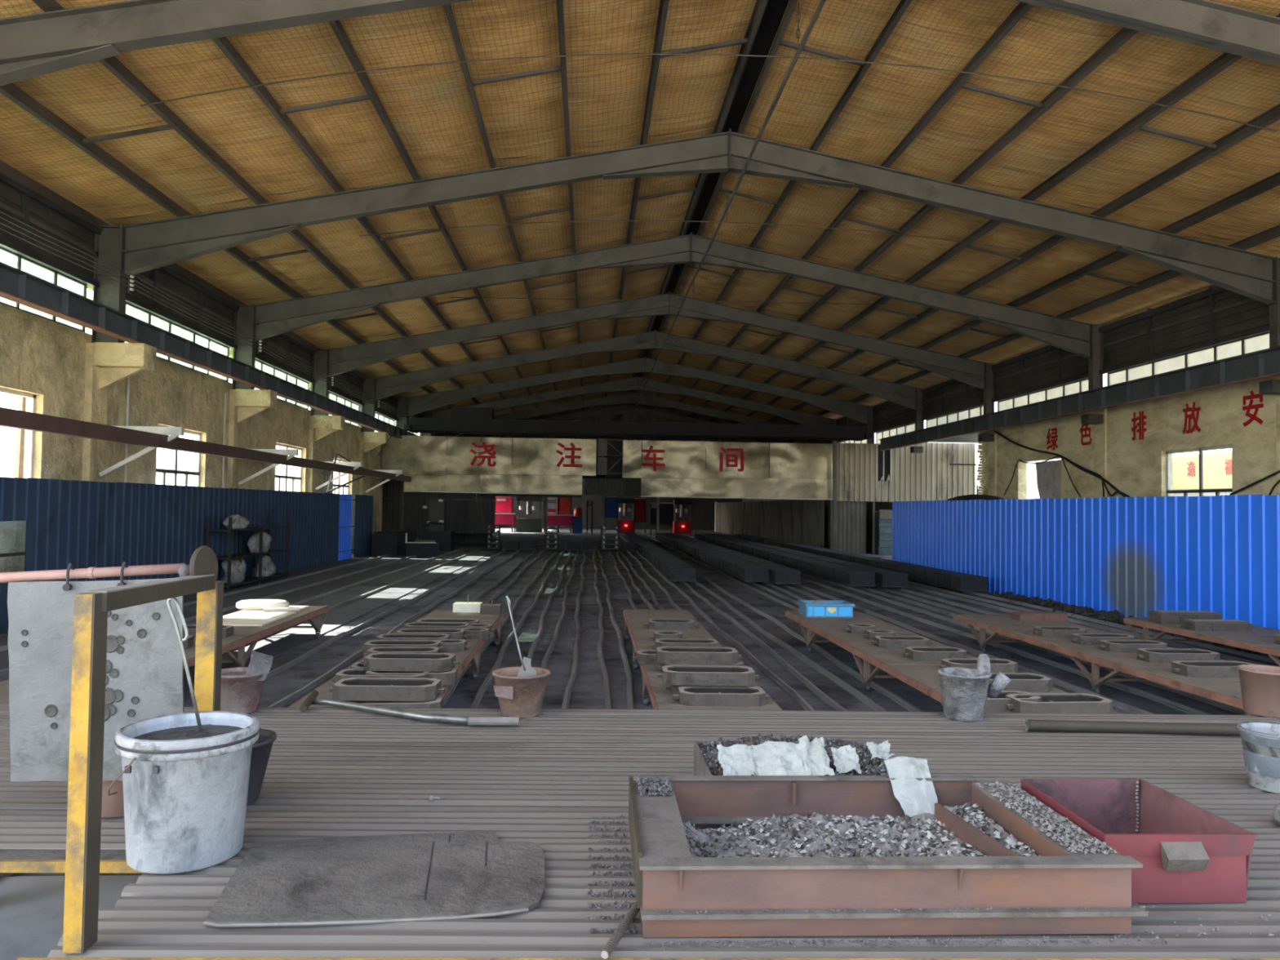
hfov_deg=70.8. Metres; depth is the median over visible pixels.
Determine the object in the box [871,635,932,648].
flask
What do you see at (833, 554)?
stack
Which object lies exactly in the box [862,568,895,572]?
stack
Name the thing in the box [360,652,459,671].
flask
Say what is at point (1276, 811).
lump
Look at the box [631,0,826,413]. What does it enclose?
pipe
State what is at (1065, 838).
gravel
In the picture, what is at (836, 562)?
stack
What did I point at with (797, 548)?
stack
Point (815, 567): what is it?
stack
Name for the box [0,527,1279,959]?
floor
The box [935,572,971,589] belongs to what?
stack
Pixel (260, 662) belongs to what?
scoop
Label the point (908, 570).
stack
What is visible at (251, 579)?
shelf
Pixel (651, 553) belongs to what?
stack
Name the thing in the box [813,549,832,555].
stack
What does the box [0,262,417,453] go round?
beam
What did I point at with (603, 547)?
rack
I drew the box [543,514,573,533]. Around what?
table
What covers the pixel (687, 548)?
stack
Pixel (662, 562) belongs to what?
stack
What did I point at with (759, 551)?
stack
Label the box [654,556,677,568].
stack
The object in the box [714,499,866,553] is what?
wall
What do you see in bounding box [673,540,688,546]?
stack
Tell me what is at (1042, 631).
flask
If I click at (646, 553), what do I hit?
stack
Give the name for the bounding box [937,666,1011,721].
pail
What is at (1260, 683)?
bucket
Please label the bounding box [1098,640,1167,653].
flask
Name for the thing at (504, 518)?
cabinet
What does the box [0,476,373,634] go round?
fence
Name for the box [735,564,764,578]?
stack
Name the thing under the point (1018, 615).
slab
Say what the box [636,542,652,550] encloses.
stack
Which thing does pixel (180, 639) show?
rod
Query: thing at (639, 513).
board
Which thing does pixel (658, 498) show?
upright post
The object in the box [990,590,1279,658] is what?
strip
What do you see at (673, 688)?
flask
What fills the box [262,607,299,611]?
pipe
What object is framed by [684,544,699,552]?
stack
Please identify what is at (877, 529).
crate
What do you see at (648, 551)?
stack
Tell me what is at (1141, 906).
crumbs
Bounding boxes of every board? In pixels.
[203,831,544,927]
[222,611,296,626]
[494,496,513,532]
[543,497,559,525]
[558,497,572,533]
[633,497,646,533]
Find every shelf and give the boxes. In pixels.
[205,525,288,531]
[216,549,288,559]
[223,573,288,587]
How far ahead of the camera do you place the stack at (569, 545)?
41.03 m
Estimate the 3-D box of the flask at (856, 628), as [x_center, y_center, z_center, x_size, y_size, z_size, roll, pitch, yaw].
[2.981,1.999,12.085,0.440,0.100,0.300,1,-2,-3]
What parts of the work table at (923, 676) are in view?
leg, plate, leg, plate, plate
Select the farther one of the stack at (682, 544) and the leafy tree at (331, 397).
the leafy tree at (331, 397)
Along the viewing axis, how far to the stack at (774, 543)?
45.54 m
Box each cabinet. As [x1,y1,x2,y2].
[494,512,515,532]
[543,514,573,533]
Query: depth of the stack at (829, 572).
25.58 m
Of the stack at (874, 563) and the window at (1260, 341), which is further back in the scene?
the stack at (874, 563)
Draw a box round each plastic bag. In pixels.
[221,558,246,583]
[222,514,249,528]
[247,531,271,552]
[251,555,275,577]
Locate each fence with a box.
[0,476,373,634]
[892,494,1279,630]
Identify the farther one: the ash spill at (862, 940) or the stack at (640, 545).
the stack at (640, 545)
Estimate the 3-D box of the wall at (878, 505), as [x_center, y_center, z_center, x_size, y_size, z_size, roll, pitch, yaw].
[11.206,1.625,65.720,0.200,5.350,44.000,1,-2,-3]
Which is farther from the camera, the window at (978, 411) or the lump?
the window at (978, 411)
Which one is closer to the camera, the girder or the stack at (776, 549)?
the stack at (776, 549)
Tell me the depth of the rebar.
2.22 m
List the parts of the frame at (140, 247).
plate, ridge plate, plate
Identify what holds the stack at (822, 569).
on the floor
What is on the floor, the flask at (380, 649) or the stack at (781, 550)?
the stack at (781, 550)
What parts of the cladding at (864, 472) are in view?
sheet panel, sheet panel, sheet panel, sheet panel, sheet panel, sheet panel, bracket arm, sheet panel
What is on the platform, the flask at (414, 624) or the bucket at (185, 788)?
the bucket at (185, 788)
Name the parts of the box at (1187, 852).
handle plate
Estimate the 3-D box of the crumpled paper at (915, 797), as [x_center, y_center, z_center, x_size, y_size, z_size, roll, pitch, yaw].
[0.885,1.008,2.960,0.176,0.184,0.107,1,-2,-3]
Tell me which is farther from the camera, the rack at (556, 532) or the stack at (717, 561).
the rack at (556, 532)
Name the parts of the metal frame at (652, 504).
leg, panel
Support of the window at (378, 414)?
in the wall at (51, 361)
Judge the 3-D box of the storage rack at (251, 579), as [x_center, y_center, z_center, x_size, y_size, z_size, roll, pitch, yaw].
[-9.957,1.788,23.031,0.560,1.750,4.100,1,-2,-3]
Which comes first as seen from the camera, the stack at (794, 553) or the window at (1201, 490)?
the window at (1201, 490)
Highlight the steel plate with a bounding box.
[7,561,184,781]
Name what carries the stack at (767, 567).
on the floor
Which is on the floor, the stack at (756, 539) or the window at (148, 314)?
the stack at (756, 539)
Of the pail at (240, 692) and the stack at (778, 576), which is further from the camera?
the stack at (778, 576)
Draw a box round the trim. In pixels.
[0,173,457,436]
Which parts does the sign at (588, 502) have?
leg, leg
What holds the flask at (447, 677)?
on the work table at (473, 655)
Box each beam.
[0,0,1279,86]
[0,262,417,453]
[0,407,411,493]
[480,493,581,497]
[879,346,1279,453]
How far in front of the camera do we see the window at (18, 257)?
16.31 m
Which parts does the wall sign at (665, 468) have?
sheet panel, trim, sheet panel, sheet panel, trim, trim, sheet panel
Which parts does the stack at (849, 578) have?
pallet plate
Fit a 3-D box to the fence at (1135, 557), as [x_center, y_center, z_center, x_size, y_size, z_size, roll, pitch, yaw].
[9.418,1.617,19.875,0.156,2.435,22.500,1,-2,-3]
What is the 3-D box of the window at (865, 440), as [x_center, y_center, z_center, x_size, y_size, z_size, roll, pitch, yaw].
[12.110,-1.933,50.615,0.060,0.870,6.610,1,-2,-3]
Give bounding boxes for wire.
[140,3,1275,132]
[360,189,1020,250]
[449,265,885,305]
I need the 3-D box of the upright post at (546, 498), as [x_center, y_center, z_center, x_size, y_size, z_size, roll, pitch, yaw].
[-6.832,2.200,65.682,0.400,3.600,0.400,1,-2,-3]
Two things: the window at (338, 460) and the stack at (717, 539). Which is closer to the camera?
the window at (338, 460)
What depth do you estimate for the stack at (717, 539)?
48.06 m
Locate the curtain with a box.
[1035,459,1061,498]
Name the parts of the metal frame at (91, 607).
post, post, rail, post, post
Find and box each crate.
[797,600,854,617]
[875,509,892,519]
[875,519,892,526]
[875,526,892,533]
[875,533,892,540]
[875,540,892,547]
[875,546,892,554]
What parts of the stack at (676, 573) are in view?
pallet plate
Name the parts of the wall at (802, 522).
post, sheet panel, sheet panel, sheet panel, sheet panel, sheet panel, sheet panel, sheet panel, sheet panel, sheet panel, sheet panel, sheet panel, sheet panel, sheet panel, sheet panel, sheet panel, sheet panel, sheet panel, sheet panel, sheet panel, sheet panel, sheet panel, sheet panel, sheet panel, sheet panel, sheet panel, sheet panel, sheet panel, sheet panel, sheet panel, sheet panel, sheet panel, sheet panel, sheet panel, sheet panel, post, sheet panel, sheet panel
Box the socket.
[467,716,519,725]
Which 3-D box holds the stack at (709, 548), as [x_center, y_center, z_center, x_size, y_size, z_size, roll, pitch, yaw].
[3.231,2.962,36.800,0.680,0.322,0.760,1,-2,-3]
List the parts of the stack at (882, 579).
pallet plate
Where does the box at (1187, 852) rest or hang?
on the platform
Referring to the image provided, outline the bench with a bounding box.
[371,529,416,555]
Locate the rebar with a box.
[600,901,639,959]
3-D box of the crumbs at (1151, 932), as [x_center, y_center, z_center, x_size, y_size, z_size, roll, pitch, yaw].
[1.494,1.167,2.371,0.686,0.016,0.169,1,-2,-3]
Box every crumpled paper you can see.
[716,744,758,775]
[751,741,812,775]
[798,735,835,775]
[831,744,862,773]
[866,740,893,759]
[878,755,937,817]
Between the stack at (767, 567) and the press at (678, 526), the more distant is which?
the press at (678, 526)
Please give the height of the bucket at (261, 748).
0.225 m
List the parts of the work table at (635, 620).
leg, plate, plate, plate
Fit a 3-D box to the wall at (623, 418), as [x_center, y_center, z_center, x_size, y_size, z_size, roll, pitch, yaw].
[-1.252,-3.093,67.683,24.600,6.056,0.150,1,-2,-3]
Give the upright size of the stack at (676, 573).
0.404 m
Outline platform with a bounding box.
[0,704,1279,959]
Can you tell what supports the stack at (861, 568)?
on the floor
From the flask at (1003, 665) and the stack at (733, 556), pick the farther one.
the stack at (733, 556)
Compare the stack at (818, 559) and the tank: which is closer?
the tank
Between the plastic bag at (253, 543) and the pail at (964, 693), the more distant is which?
the plastic bag at (253, 543)
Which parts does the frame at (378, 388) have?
plate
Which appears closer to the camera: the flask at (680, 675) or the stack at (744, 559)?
the flask at (680, 675)
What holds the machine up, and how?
on the floor
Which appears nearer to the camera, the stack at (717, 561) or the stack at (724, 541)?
the stack at (717, 561)
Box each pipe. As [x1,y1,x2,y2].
[0,563,185,582]
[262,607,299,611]
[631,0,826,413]
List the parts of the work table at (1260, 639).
leg, plate, plate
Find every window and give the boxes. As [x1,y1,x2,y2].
[0,246,87,332]
[0,387,35,478]
[124,302,229,382]
[155,424,200,486]
[231,349,309,409]
[275,443,302,491]
[310,383,359,426]
[333,457,349,494]
[360,405,395,431]
[838,433,874,443]
[875,420,924,444]
[925,404,983,427]
[997,377,1088,411]
[1106,331,1269,386]
[1166,444,1232,496]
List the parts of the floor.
rail, rail, rail, rail, rail, rail, rail, rail, rail, rail, rail, rail, rail, rail, rail, rail, rail, rail, rail, rail, rail, rail, rail, rail, rail, rail, rail, rail, rail, rail, rail, rail, rail, rail, rail, rail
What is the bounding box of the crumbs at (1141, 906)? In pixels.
[653,904,1155,913]
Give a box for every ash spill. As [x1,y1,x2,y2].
[586,815,637,933]
[644,933,1174,950]
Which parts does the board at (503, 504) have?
panel, leg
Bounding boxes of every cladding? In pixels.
[785,286,1269,444]
[836,442,976,502]
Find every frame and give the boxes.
[62,545,223,953]
[91,128,1279,347]
[232,231,1103,390]
[311,291,994,415]
[361,328,924,431]
[396,355,874,443]
[422,375,837,459]
[441,391,808,443]
[457,404,786,443]
[649,502,657,534]
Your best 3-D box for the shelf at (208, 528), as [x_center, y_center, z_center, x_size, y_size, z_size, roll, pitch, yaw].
[-9.949,1.243,23.048,0.560,0.040,4.100,1,-2,-3]
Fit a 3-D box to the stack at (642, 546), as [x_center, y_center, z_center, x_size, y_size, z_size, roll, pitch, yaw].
[0.456,2.927,37.245,0.680,0.322,0.760,1,-2,-4]
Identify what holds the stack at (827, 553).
on the floor
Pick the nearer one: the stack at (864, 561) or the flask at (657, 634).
the flask at (657, 634)
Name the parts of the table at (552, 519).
leg, panel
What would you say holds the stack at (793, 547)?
on the floor
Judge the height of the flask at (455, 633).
0.110 m
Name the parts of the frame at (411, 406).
plate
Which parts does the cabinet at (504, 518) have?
panel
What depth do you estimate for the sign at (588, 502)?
69.83 m
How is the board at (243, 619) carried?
on the work table at (242, 635)
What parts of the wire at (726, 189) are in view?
hanger chain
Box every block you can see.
[404,533,439,556]
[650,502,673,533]
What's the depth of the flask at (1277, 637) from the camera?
11.56 m
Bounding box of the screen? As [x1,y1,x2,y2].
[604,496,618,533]
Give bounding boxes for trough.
[628,775,1148,937]
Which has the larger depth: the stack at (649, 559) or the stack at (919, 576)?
the stack at (649, 559)
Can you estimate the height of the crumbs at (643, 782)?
0.037 m
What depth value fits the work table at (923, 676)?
10.59 m
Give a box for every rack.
[205,515,288,591]
[487,524,500,551]
[546,525,558,552]
[600,526,619,552]
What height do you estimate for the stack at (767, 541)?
0.322 m
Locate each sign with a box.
[586,499,593,533]
[622,440,832,500]
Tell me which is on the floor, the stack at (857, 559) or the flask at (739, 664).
the stack at (857, 559)
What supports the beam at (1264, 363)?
attached to the wall at (1131, 446)
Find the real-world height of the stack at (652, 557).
0.404 m
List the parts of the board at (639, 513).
leg, panel, leg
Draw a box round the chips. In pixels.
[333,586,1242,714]
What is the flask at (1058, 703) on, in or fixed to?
on the work table at (923, 676)
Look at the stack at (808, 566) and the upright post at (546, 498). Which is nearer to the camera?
the stack at (808, 566)
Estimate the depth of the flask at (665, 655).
8.85 m
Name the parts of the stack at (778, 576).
pallet plate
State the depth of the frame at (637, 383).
53.55 m
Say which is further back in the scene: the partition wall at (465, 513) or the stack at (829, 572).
the partition wall at (465, 513)
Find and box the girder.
[404,407,871,440]
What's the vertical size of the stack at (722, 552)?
0.404 m
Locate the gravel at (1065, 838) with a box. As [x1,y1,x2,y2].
[975,781,1117,854]
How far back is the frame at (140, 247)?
18.52 m
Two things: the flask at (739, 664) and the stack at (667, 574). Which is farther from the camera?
the stack at (667, 574)
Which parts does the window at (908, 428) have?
pane, pane, pane, pane, pane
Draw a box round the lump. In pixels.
[1271,804,1279,825]
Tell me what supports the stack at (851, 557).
on the floor
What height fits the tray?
0.170 m
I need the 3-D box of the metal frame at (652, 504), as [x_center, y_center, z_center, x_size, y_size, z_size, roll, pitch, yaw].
[1.078,2.978,69.159,0.567,2.475,0.150,1,-2,-3]
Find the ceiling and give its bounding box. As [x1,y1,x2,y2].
[0,0,1279,425]
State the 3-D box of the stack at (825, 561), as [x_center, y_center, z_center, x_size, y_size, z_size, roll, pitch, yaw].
[6.313,2.802,28.793,0.740,0.404,0.780,1,-2,-4]
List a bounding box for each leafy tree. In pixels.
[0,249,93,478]
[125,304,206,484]
[204,341,263,369]
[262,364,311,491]
[305,386,347,415]
[345,401,376,426]
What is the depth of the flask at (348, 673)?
8.07 m
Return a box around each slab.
[235,599,288,610]
[1010,611,1067,621]
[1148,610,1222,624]
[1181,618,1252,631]
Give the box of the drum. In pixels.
[573,506,582,533]
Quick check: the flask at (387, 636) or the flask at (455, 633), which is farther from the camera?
the flask at (455, 633)
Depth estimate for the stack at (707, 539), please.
52.03 m
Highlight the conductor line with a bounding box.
[0,210,449,436]
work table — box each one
[0,605,328,704]
[288,609,505,707]
[623,608,782,710]
[785,610,1120,713]
[952,613,1254,715]
[1123,617,1279,666]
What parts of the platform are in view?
edge plate, rod, rod, rod, rod, rod, rod, rod, rod, rod, rod, rod, rod, rod, rod, rod, rod, rod, rod, rod, rod, rod, rod, rod, rod, rod, rod, rod, rod, rod, rod, rod, rod, rod, rod, rod, rod, rod, rod, rod, rod, rod, rod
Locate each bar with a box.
[299,689,519,725]
[1024,719,1239,735]
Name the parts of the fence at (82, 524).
sheet panel, sheet panel, sheet panel, sheet panel, sheet panel, sheet panel, sheet panel, sheet panel, rail, sheet panel, sheet panel, sheet panel, sheet panel, sheet panel, sheet panel, sheet panel, sheet panel, sheet panel, sheet panel, sheet panel, sheet panel, sheet panel, sheet panel, sheet panel, sheet panel, sheet panel, sheet panel, sheet panel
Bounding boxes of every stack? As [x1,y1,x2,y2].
[502,541,519,551]
[520,541,537,551]
[564,542,580,551]
[581,542,597,551]
[622,542,637,551]
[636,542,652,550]
[638,544,654,551]
[639,545,656,553]
[642,546,659,554]
[643,546,661,555]
[644,548,662,556]
[645,549,665,558]
[646,550,666,559]
[647,551,667,562]
[649,552,671,563]
[650,554,671,564]
[652,555,674,566]
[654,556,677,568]
[655,557,679,569]
[657,559,682,572]
[660,560,684,573]
[662,562,688,575]
[664,564,692,577]
[667,566,697,582]
[669,538,683,545]
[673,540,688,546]
[677,541,693,548]
[680,542,691,551]
[682,543,697,551]
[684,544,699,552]
[685,545,702,553]
[688,546,704,554]
[690,546,706,555]
[693,547,709,556]
[695,548,715,557]
[697,550,716,559]
[699,551,718,561]
[702,551,724,562]
[705,553,727,564]
[706,536,719,542]
[707,554,730,565]
[709,547,728,549]
[710,537,722,543]
[711,555,733,567]
[712,537,726,544]
[714,556,737,568]
[716,538,729,545]
[718,558,742,570]
[720,539,733,546]
[721,551,742,553]
[722,560,747,572]
[723,540,737,547]
[725,541,740,548]
[725,561,751,574]
[728,542,743,549]
[728,554,750,555]
[729,563,756,578]
[730,542,747,550]
[733,543,751,551]
[733,555,755,557]
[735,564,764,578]
[736,543,754,551]
[736,556,758,559]
[738,544,757,552]
[738,567,769,583]
[740,558,764,559]
[742,545,760,553]
[743,559,768,561]
[745,546,764,554]
[748,546,768,555]
[749,560,775,563]
[752,547,772,556]
[754,537,768,542]
[754,563,779,564]
[756,549,775,558]
[760,538,769,543]
[760,550,780,559]
[760,564,786,567]
[764,551,782,560]
[764,566,792,578]
[766,540,781,544]
[768,551,790,561]
[768,568,801,586]
[772,541,786,546]
[772,553,792,563]
[775,542,790,546]
[776,549,797,551]
[776,554,799,564]
[780,542,796,547]
[781,550,801,551]
[782,555,807,566]
[783,543,800,547]
[786,544,804,549]
[786,556,810,568]
[790,552,813,554]
[791,544,808,550]
[792,558,817,572]
[794,553,816,555]
[795,545,814,551]
[799,546,804,551]
[799,560,825,571]
[803,561,831,574]
[804,546,823,552]
[804,555,829,558]
[808,548,827,554]
[810,563,839,576]
[811,557,835,559]
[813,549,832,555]
[817,559,843,560]
[817,564,844,580]
[818,550,837,555]
[823,551,845,557]
[824,566,854,582]
[825,560,847,562]
[829,551,851,558]
[831,561,857,564]
[832,568,865,582]
[835,552,857,559]
[840,554,859,560]
[840,570,876,587]
[846,565,874,567]
[847,555,870,562]
[854,556,879,563]
[854,567,882,569]
[861,558,887,565]
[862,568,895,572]
[869,560,897,567]
[873,571,909,589]
[877,560,902,568]
[885,562,915,571]
[895,564,924,573]
[903,566,933,582]
[912,568,947,584]
[923,569,956,586]
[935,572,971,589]
[948,574,989,592]
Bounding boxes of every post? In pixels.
[542,497,548,534]
[597,438,622,477]
[654,497,659,536]
[832,440,837,550]
[871,502,877,554]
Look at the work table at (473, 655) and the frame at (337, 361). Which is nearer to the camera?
the work table at (473, 655)
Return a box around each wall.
[0,302,418,572]
[382,478,495,533]
[490,403,759,479]
[495,482,742,529]
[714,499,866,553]
[742,459,892,551]
[977,375,1279,499]
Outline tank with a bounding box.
[946,485,1003,500]
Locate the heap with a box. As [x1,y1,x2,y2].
[697,732,888,775]
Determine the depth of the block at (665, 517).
74.19 m
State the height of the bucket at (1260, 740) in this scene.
0.229 m
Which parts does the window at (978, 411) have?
pane, pane, pane, pane, pane, pane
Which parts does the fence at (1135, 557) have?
sheet panel, sheet panel, sheet panel, sheet panel, sheet panel, sheet panel, sheet panel, sheet panel, sheet panel, sheet panel, sheet panel, sheet panel, sheet panel, sheet panel, sheet panel, sheet panel, sheet panel, sheet panel, sheet panel, sheet panel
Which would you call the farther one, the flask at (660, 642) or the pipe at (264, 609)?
the pipe at (264, 609)
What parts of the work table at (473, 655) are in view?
plate, plate, plate, leg, leg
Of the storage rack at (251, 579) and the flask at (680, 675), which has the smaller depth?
the flask at (680, 675)
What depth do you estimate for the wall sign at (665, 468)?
43.10 m
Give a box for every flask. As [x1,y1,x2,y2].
[183,624,233,638]
[183,635,193,648]
[329,677,444,701]
[332,668,430,683]
[333,694,443,707]
[350,662,363,668]
[360,640,444,653]
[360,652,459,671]
[363,646,439,656]
[365,666,457,685]
[375,633,450,639]
[395,628,468,639]
[400,622,469,629]
[415,618,479,623]
[436,639,471,652]
[462,627,493,639]
[467,623,495,632]
[632,649,659,664]
[644,618,697,630]
[650,631,686,641]
[651,638,722,649]
[651,646,742,664]
[656,665,759,686]
[657,658,746,669]
[665,684,757,695]
[672,685,769,706]
[844,623,879,634]
[862,629,898,639]
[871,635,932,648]
[903,646,967,661]
[939,657,1017,672]
[984,690,1041,711]
[989,672,1053,692]
[1005,693,1112,713]
[1033,626,1087,637]
[1071,633,1135,644]
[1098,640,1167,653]
[1137,648,1219,663]
[1171,660,1253,677]
[1274,634,1279,644]
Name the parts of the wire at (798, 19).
hanger chain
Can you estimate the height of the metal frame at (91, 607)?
0.925 m
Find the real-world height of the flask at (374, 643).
0.110 m
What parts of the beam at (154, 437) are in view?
bracket arm, bracket arm, bracket arm, bracket arm, tie rod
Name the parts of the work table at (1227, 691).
leg, plate, leg, plate, plate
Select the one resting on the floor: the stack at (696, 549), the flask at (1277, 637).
the stack at (696, 549)
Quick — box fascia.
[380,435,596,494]
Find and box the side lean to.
[929,432,980,443]
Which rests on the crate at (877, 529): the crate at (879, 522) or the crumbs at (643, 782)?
the crate at (879, 522)
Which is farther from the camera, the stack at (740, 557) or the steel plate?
the stack at (740, 557)
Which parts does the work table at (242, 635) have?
plate, plate, leg, plate, leg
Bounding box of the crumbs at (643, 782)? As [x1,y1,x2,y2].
[635,774,672,795]
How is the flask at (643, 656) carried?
on the work table at (635, 620)
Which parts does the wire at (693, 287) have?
hanger chain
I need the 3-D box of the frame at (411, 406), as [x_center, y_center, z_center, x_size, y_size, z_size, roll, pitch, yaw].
[-0.046,-4.022,46.481,24.600,4.760,0.240,1,-2,-3]
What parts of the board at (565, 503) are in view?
panel, leg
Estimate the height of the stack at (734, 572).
0.404 m
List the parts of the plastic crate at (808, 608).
panel, panel, panel, panel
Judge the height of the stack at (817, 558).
0.404 m
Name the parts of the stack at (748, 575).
pallet plate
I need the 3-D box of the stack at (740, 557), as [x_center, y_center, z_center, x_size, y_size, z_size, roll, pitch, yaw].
[3.613,2.807,30.173,0.740,0.404,0.780,1,-2,-2]
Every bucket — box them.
[107,711,260,874]
[246,728,276,804]
[1236,664,1279,718]
[1236,720,1279,793]
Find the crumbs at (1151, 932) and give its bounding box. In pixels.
[1098,911,1274,939]
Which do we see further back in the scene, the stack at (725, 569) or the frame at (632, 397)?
the frame at (632, 397)
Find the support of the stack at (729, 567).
on the floor
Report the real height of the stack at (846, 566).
0.404 m
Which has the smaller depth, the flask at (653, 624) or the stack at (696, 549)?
the flask at (653, 624)
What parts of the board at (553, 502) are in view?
leg, panel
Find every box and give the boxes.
[453,594,482,612]
[482,595,502,614]
[584,478,641,495]
[1020,778,1256,902]
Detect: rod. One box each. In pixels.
[165,597,203,732]
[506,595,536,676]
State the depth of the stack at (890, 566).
27.84 m
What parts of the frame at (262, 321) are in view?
plate, ridge plate, plate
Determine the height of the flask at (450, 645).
0.100 m
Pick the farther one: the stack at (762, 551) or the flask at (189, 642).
the stack at (762, 551)
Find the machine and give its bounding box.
[418,498,454,551]
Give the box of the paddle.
[977,653,990,685]
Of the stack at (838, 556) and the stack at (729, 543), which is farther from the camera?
the stack at (729, 543)
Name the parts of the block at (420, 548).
plate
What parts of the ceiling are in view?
insulation panel, insulation panel, insulation panel, insulation panel, insulation panel, insulation panel, insulation panel, insulation panel, insulation panel, insulation panel, insulation panel, insulation panel, insulation panel, insulation panel, insulation panel, insulation panel, insulation panel, insulation panel, insulation panel, insulation panel, insulation panel, insulation panel, insulation panel, insulation panel, insulation panel, insulation panel, insulation panel, insulation panel, insulation panel, insulation panel, insulation panel, insulation panel, insulation panel, insulation panel, insulation panel, insulation panel, insulation panel, insulation panel, insulation panel, insulation panel, insulation panel, insulation panel, insulation panel, insulation panel, insulation panel, insulation panel, insulation panel, insulation panel, insulation panel, insulation panel, insulation panel, insulation panel, insulation panel, insulation panel, insulation panel, insulation panel, insulation panel, insulation panel, insulation panel, insulation panel, insulation panel, insulation panel, insulation panel, insulation panel, insulation panel, insulation panel, insulation panel, insulation panel, insulation panel, insulation panel, insulation panel, insulation panel, insulation panel, insulation panel, insulation panel, insulation panel, insulation panel, insulation panel, insulation panel, insulation panel, insulation panel, insulation panel, insulation panel, insulation panel, insulation panel, insulation panel, insulation panel, insulation panel, insulation panel, insulation panel, insulation panel, insulation panel, insulation panel, insulation panel, insulation panel, insulation panel, insulation panel, insulation panel, insulation panel, insulation panel, insulation panel, insulation panel, insulation panel, insulation panel, insulation panel, insulation panel, insulation panel, insulation panel, insulation panel, insulation panel, insulation panel, insulation panel, insulation panel, insulation panel, insulation panel, insulation panel, insulation panel, insulation panel, insulation panel, insulation panel, insulation panel, insulation panel, insulation panel, insulation panel, insulation panel, insulation panel, insulation panel, insulation panel, insulation panel, insulation panel, insulation panel, insulation panel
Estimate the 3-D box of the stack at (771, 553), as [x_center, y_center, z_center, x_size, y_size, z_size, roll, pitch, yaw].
[5.254,2.893,33.921,0.680,0.322,0.760,1,-2,-3]
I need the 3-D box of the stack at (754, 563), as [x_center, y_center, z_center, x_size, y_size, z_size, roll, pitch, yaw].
[3.780,2.709,26.858,0.740,0.404,0.780,1,-2,-4]
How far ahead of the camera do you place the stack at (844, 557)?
33.10 m
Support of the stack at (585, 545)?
on the floor
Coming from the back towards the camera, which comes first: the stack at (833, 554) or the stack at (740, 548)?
the stack at (740, 548)
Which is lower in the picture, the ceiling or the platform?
the platform
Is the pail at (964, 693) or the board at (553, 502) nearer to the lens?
the pail at (964, 693)
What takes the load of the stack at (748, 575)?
on the floor
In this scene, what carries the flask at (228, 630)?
on the work table at (242, 635)
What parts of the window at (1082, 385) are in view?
pane, pane, pane, pane, pane, pane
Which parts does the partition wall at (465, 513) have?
sheet panel, sheet panel, sheet panel, cross rail, sheet panel, sheet panel, sheet panel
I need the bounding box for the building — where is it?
[1172,448,1232,496]
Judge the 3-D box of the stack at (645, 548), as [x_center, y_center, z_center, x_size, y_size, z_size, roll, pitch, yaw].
[0.554,2.878,35.589,0.680,0.322,0.760,1,-2,-3]
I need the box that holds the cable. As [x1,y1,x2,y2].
[993,430,1279,497]
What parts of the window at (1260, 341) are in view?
pane, pane, pane, pane, pane, pane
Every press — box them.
[515,497,542,532]
[617,498,634,533]
[672,499,691,533]
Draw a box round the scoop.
[244,650,272,680]
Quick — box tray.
[693,740,886,775]
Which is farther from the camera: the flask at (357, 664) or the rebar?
the flask at (357, 664)
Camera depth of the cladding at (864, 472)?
43.63 m
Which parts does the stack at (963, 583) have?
pallet plate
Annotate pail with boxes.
[101,780,124,817]
[220,666,264,713]
[492,666,550,717]
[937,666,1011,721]
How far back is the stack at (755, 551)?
37.03 m
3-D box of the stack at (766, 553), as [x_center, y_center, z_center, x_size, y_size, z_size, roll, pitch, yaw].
[5.198,2.927,34.748,0.680,0.322,0.760,1,-2,-3]
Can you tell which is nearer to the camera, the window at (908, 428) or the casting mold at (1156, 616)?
the casting mold at (1156, 616)
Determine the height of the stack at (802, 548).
0.322 m
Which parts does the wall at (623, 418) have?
sheet panel, sheet panel, sheet panel, sheet panel, sheet panel, sheet panel, sheet panel, sheet panel, rail, sheet panel, sheet panel, sheet panel, sheet panel, sheet panel, sheet panel, sheet panel, sheet panel, sheet panel, sheet panel, sheet panel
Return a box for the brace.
[326,453,365,493]
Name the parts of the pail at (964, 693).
spout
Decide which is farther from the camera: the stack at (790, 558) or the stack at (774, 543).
the stack at (774, 543)
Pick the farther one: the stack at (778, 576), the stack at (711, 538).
the stack at (711, 538)
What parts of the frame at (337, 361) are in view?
plate, ridge plate, plate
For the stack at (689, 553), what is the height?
0.322 m
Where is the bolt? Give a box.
[428,794,439,800]
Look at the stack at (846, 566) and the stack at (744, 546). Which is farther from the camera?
the stack at (744, 546)
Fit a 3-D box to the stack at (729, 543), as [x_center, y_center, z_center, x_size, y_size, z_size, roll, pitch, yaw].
[4.679,3.196,43.860,0.680,0.322,0.760,1,-2,-3]
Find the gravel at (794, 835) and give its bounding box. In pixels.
[682,801,1040,857]

